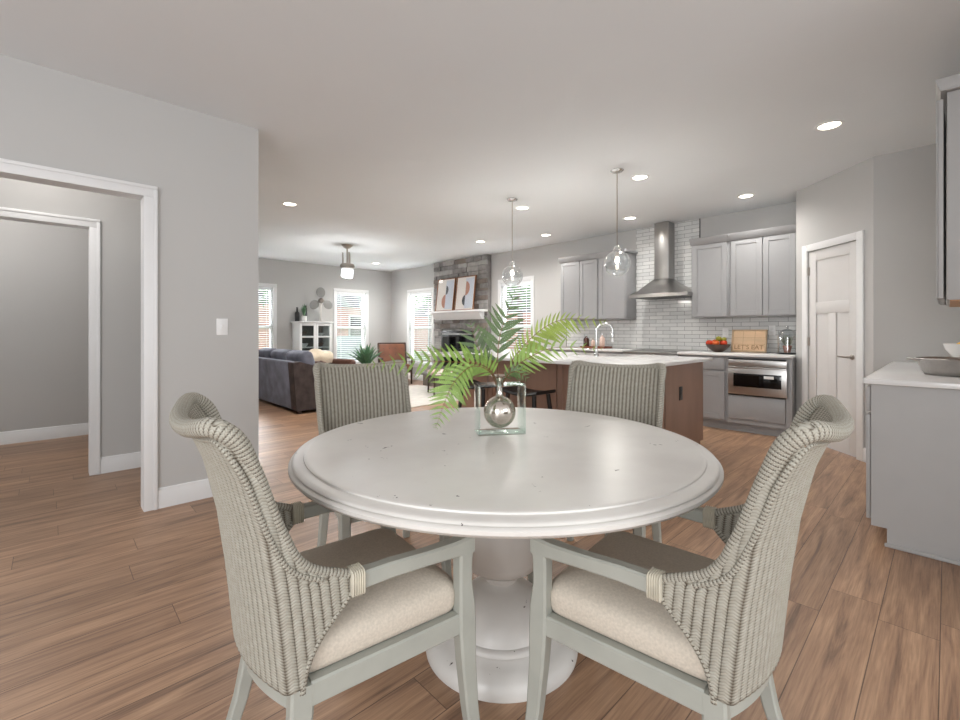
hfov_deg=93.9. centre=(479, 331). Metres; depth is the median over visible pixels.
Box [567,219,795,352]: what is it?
backsplash
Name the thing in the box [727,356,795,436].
base cabinet
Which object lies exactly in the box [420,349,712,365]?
island countertop
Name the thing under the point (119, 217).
wall
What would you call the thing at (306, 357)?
cushion
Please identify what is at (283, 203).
recessed light
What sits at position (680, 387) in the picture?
outlet
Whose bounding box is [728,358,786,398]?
microwave oven
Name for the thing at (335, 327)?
window
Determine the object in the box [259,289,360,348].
house
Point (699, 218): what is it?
trim
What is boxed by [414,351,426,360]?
ground
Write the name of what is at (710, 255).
upper cabinet
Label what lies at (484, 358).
fern
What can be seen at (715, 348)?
fruit bowl
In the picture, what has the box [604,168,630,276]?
pendant light
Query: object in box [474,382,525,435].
frame
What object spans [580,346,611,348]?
serving tray
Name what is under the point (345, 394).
dining chair
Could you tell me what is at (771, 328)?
wall outlet
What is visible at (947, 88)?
upper cabinet
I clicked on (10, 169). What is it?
trim
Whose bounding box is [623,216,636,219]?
recessed light
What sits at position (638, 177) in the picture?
recessed light
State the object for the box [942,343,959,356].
bowl
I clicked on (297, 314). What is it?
bottle
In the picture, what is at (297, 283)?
wall
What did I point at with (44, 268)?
wall
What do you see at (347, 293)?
window blind
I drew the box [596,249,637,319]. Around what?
upper cabinet
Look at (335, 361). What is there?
armchair
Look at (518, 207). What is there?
recessed light
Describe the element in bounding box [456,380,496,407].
bar stool
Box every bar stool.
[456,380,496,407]
[503,386,555,408]
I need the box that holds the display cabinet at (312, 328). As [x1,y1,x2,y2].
[290,321,333,351]
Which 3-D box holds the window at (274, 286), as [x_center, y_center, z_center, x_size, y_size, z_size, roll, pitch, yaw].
[-4.809,-0.072,9.420,1.048,1.905,0.145,0,0,-44]
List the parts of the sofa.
arm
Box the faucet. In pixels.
[587,322,613,355]
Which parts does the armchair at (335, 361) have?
arm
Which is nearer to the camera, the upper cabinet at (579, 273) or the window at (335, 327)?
the upper cabinet at (579, 273)
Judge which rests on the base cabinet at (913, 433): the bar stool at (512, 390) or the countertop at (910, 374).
the countertop at (910, 374)
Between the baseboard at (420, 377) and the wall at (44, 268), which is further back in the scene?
the baseboard at (420, 377)
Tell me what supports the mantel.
attached to the fireplace
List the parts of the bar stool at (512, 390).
leg, seat, leg, leg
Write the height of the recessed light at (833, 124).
0.007 m
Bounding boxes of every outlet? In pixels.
[679,386,682,400]
[723,328,727,336]
[769,326,774,334]
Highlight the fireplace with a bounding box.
[421,254,490,388]
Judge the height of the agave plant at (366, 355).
0.550 m
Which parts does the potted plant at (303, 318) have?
pot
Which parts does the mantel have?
moulding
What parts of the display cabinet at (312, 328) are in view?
door, door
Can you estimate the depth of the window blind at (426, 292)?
10.87 m
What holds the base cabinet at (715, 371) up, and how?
on the floor
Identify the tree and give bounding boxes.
[259,289,268,307]
[414,293,431,361]
[506,284,530,348]
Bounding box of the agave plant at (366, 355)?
[346,343,382,363]
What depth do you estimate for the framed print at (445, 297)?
9.79 m
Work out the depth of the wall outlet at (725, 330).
5.92 m
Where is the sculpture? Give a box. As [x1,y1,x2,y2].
[309,287,332,321]
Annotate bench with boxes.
[427,369,453,394]
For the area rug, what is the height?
0.011 m
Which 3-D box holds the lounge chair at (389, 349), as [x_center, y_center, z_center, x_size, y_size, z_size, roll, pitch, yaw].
[-1.976,0.728,10.345,0.714,0.919,0.776,0,0,-22]
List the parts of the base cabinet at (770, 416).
drawer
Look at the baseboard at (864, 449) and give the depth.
4.07 m
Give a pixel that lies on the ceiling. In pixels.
(402, 133)
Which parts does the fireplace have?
glass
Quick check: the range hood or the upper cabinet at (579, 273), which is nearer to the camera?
the range hood
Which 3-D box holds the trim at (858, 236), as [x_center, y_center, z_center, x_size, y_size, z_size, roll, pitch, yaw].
[3.506,0.134,4.483,0.016,2.112,0.798,0,0,1]
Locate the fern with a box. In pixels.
[366,290,605,428]
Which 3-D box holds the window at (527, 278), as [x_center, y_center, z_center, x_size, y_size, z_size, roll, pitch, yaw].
[0.706,-0.072,8.637,0.145,1.905,0.960,0,0,-44]
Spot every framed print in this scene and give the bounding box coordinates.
[435,278,456,310]
[454,275,476,309]
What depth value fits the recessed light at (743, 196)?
5.14 m
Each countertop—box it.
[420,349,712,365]
[546,347,642,351]
[677,350,795,357]
[863,362,959,389]
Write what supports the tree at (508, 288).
on the ground
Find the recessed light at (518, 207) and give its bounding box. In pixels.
[515,206,529,209]
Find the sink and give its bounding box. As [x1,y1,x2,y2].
[574,353,635,356]
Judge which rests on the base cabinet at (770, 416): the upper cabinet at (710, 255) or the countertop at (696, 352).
the countertop at (696, 352)
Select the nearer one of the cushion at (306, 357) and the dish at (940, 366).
the dish at (940, 366)
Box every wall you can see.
[0,54,258,487]
[0,177,140,456]
[0,219,87,431]
[259,258,390,362]
[391,202,795,374]
[796,157,872,447]
[873,143,959,372]
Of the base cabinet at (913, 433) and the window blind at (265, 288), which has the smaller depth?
the base cabinet at (913, 433)
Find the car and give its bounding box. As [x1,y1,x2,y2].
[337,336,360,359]
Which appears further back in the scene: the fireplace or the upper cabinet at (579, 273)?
the fireplace
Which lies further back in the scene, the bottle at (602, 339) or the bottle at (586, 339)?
the bottle at (586, 339)
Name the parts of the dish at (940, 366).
handle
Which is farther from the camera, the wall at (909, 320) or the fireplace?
the fireplace
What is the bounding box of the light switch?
[216,319,227,334]
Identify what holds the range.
on the floor
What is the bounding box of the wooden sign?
[731,330,767,352]
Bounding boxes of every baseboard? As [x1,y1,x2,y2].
[0,423,87,444]
[100,451,140,473]
[158,478,212,508]
[408,373,422,380]
[863,448,865,462]
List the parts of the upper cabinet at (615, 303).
door, crown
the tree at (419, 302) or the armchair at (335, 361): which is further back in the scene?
the tree at (419, 302)
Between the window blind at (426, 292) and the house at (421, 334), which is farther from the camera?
the house at (421, 334)
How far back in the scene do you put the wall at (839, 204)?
4.36 m
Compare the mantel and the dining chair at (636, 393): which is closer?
the dining chair at (636, 393)
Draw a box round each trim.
[0,158,157,511]
[0,207,99,475]
[566,218,699,346]
[802,230,863,461]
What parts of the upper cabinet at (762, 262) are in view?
door, crown, door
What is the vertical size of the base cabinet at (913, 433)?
0.892 m
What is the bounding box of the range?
[623,350,681,355]
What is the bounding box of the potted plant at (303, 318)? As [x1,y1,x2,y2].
[301,304,306,320]
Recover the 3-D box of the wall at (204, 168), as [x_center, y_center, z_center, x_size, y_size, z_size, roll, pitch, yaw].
[-3.319,-0.181,1.985,4.357,2.743,0.120,0,0,-44]
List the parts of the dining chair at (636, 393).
leg, backrest, leg, leg, braid trim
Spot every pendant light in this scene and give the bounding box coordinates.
[502,197,522,286]
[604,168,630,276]
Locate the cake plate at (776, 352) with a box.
[776,352,795,353]
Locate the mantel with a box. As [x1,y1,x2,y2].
[425,309,487,319]
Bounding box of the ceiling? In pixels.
[0,0,959,271]
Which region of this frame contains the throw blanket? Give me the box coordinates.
[309,349,332,362]
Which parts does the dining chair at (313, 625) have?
leg, braid trim, rail, backrest, braid trim, leg, arm, braid trim, seat, rail, leg, arm, leg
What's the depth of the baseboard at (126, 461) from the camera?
3.82 m
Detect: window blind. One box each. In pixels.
[259,287,272,347]
[337,292,364,361]
[410,291,431,363]
[502,280,530,349]
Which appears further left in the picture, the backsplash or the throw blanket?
the throw blanket
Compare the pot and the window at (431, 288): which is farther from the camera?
the window at (431, 288)
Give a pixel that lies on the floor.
(111, 609)
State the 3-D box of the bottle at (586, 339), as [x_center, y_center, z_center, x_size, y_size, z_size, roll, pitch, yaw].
[1.695,0.150,7.147,0.092,0.204,0.092,0,0,-44]
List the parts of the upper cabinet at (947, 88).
door, crown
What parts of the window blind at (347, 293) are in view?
ladder cord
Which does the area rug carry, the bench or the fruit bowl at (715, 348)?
the bench
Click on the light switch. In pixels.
(221, 324)
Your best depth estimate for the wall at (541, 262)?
8.07 m
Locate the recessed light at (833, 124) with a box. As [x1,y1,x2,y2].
[814,120,844,130]
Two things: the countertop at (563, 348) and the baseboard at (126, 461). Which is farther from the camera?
the countertop at (563, 348)
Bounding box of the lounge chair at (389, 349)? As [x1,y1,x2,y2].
[377,342,412,383]
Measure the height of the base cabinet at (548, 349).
0.892 m
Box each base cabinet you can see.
[548,349,622,353]
[680,354,727,428]
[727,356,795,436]
[866,384,959,565]
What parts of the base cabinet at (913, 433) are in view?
drawer, door, shoe moulding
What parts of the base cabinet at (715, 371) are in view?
drawer, door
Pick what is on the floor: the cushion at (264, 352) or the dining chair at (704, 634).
the dining chair at (704, 634)
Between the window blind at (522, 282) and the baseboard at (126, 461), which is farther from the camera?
the window blind at (522, 282)
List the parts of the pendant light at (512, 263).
rod, globe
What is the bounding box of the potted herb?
[780,335,793,352]
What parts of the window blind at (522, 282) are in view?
ladder cord, ladder cord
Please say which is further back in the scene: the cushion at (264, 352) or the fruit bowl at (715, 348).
the cushion at (264, 352)
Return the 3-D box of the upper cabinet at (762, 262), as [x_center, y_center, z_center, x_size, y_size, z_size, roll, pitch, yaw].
[3.467,-0.695,5.427,0.378,1.030,0.751,0,0,-44]
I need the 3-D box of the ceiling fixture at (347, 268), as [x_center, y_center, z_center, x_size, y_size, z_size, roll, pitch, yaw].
[-2.391,-1.250,8.070,0.260,0.604,0.260,0,0,-44]
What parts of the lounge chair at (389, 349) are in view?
backrest, frame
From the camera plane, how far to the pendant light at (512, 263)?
5.25 m
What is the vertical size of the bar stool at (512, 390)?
0.630 m
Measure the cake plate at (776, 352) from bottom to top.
0.018 m
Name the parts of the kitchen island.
panel, panel, panel, panel, corner post, panel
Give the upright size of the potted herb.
0.208 m
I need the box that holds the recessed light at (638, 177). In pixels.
[630,174,649,180]
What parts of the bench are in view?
leg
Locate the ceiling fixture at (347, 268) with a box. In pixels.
[340,244,354,277]
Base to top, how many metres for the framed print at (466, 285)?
0.718 m
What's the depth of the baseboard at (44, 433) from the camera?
4.90 m
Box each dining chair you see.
[169,392,479,719]
[313,360,451,577]
[525,394,853,719]
[528,360,666,583]
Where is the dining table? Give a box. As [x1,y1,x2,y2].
[288,407,723,703]
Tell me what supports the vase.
in the frame
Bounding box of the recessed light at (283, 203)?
[282,202,297,205]
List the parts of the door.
lever handle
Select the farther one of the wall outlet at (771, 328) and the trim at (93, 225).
the wall outlet at (771, 328)
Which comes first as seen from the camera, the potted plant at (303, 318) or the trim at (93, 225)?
the trim at (93, 225)
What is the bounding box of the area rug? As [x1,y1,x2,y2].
[409,385,458,407]
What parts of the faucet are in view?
spout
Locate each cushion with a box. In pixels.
[259,348,275,357]
[271,349,291,359]
[286,350,314,364]
[427,369,452,375]
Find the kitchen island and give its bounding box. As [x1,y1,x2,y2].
[460,358,702,443]
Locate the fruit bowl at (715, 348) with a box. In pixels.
[706,344,730,351]
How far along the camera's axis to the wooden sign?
5.59 m
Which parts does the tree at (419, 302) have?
crown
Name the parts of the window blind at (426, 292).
ladder cord, ladder cord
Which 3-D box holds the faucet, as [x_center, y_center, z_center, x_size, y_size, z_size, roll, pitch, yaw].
[1.271,0.085,4.731,0.280,0.361,0.066,0,0,5]
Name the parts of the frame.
panel, panel, panel, panel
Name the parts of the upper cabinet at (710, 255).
crown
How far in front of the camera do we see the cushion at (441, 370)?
8.22 m
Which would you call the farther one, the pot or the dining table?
the pot
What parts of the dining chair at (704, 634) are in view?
leg, arm, rail, seat, braid trim, arm, leg, braid trim, backrest, rail, braid trim, leg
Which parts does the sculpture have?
blade, blade, blade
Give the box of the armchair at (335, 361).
[315,358,355,363]
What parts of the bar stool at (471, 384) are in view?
leg, seat, leg, leg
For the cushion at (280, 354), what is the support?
on the sofa
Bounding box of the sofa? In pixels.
[259,348,315,413]
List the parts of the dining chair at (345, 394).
braid trim, leg, leg, rail, backrest, leg, leg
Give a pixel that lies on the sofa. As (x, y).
(286, 377)
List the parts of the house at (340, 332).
pane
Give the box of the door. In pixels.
[808,241,855,456]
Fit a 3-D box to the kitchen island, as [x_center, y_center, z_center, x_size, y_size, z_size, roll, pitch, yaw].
[0.992,0.743,5.171,0.889,0.892,2.709,0,0,-44]
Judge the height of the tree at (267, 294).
4.974 m
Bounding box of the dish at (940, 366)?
[906,357,959,376]
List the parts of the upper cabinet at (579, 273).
door, crown, door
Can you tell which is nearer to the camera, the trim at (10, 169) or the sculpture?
the trim at (10, 169)
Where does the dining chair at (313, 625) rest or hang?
on the floor
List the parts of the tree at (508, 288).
crown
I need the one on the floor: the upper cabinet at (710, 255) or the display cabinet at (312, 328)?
the display cabinet at (312, 328)
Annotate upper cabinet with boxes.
[558,253,598,320]
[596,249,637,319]
[689,234,729,317]
[727,224,795,316]
[935,73,959,306]
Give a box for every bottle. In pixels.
[295,307,299,320]
[583,336,588,345]
[599,333,604,346]
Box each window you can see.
[259,283,276,348]
[333,288,368,363]
[407,287,433,368]
[498,276,533,347]
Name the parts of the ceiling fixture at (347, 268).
motor, lamp shade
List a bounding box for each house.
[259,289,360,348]
[414,287,530,351]
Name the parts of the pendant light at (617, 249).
rod, globe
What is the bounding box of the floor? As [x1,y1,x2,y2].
[0,379,959,719]
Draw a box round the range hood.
[629,221,692,299]
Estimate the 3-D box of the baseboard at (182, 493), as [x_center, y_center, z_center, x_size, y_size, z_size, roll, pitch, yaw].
[-1.925,1.123,3.228,0.656,0.135,0.016,0,0,-44]
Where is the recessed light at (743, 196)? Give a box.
[737,194,754,198]
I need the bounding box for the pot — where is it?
[783,346,791,352]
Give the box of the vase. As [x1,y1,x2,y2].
[484,374,515,427]

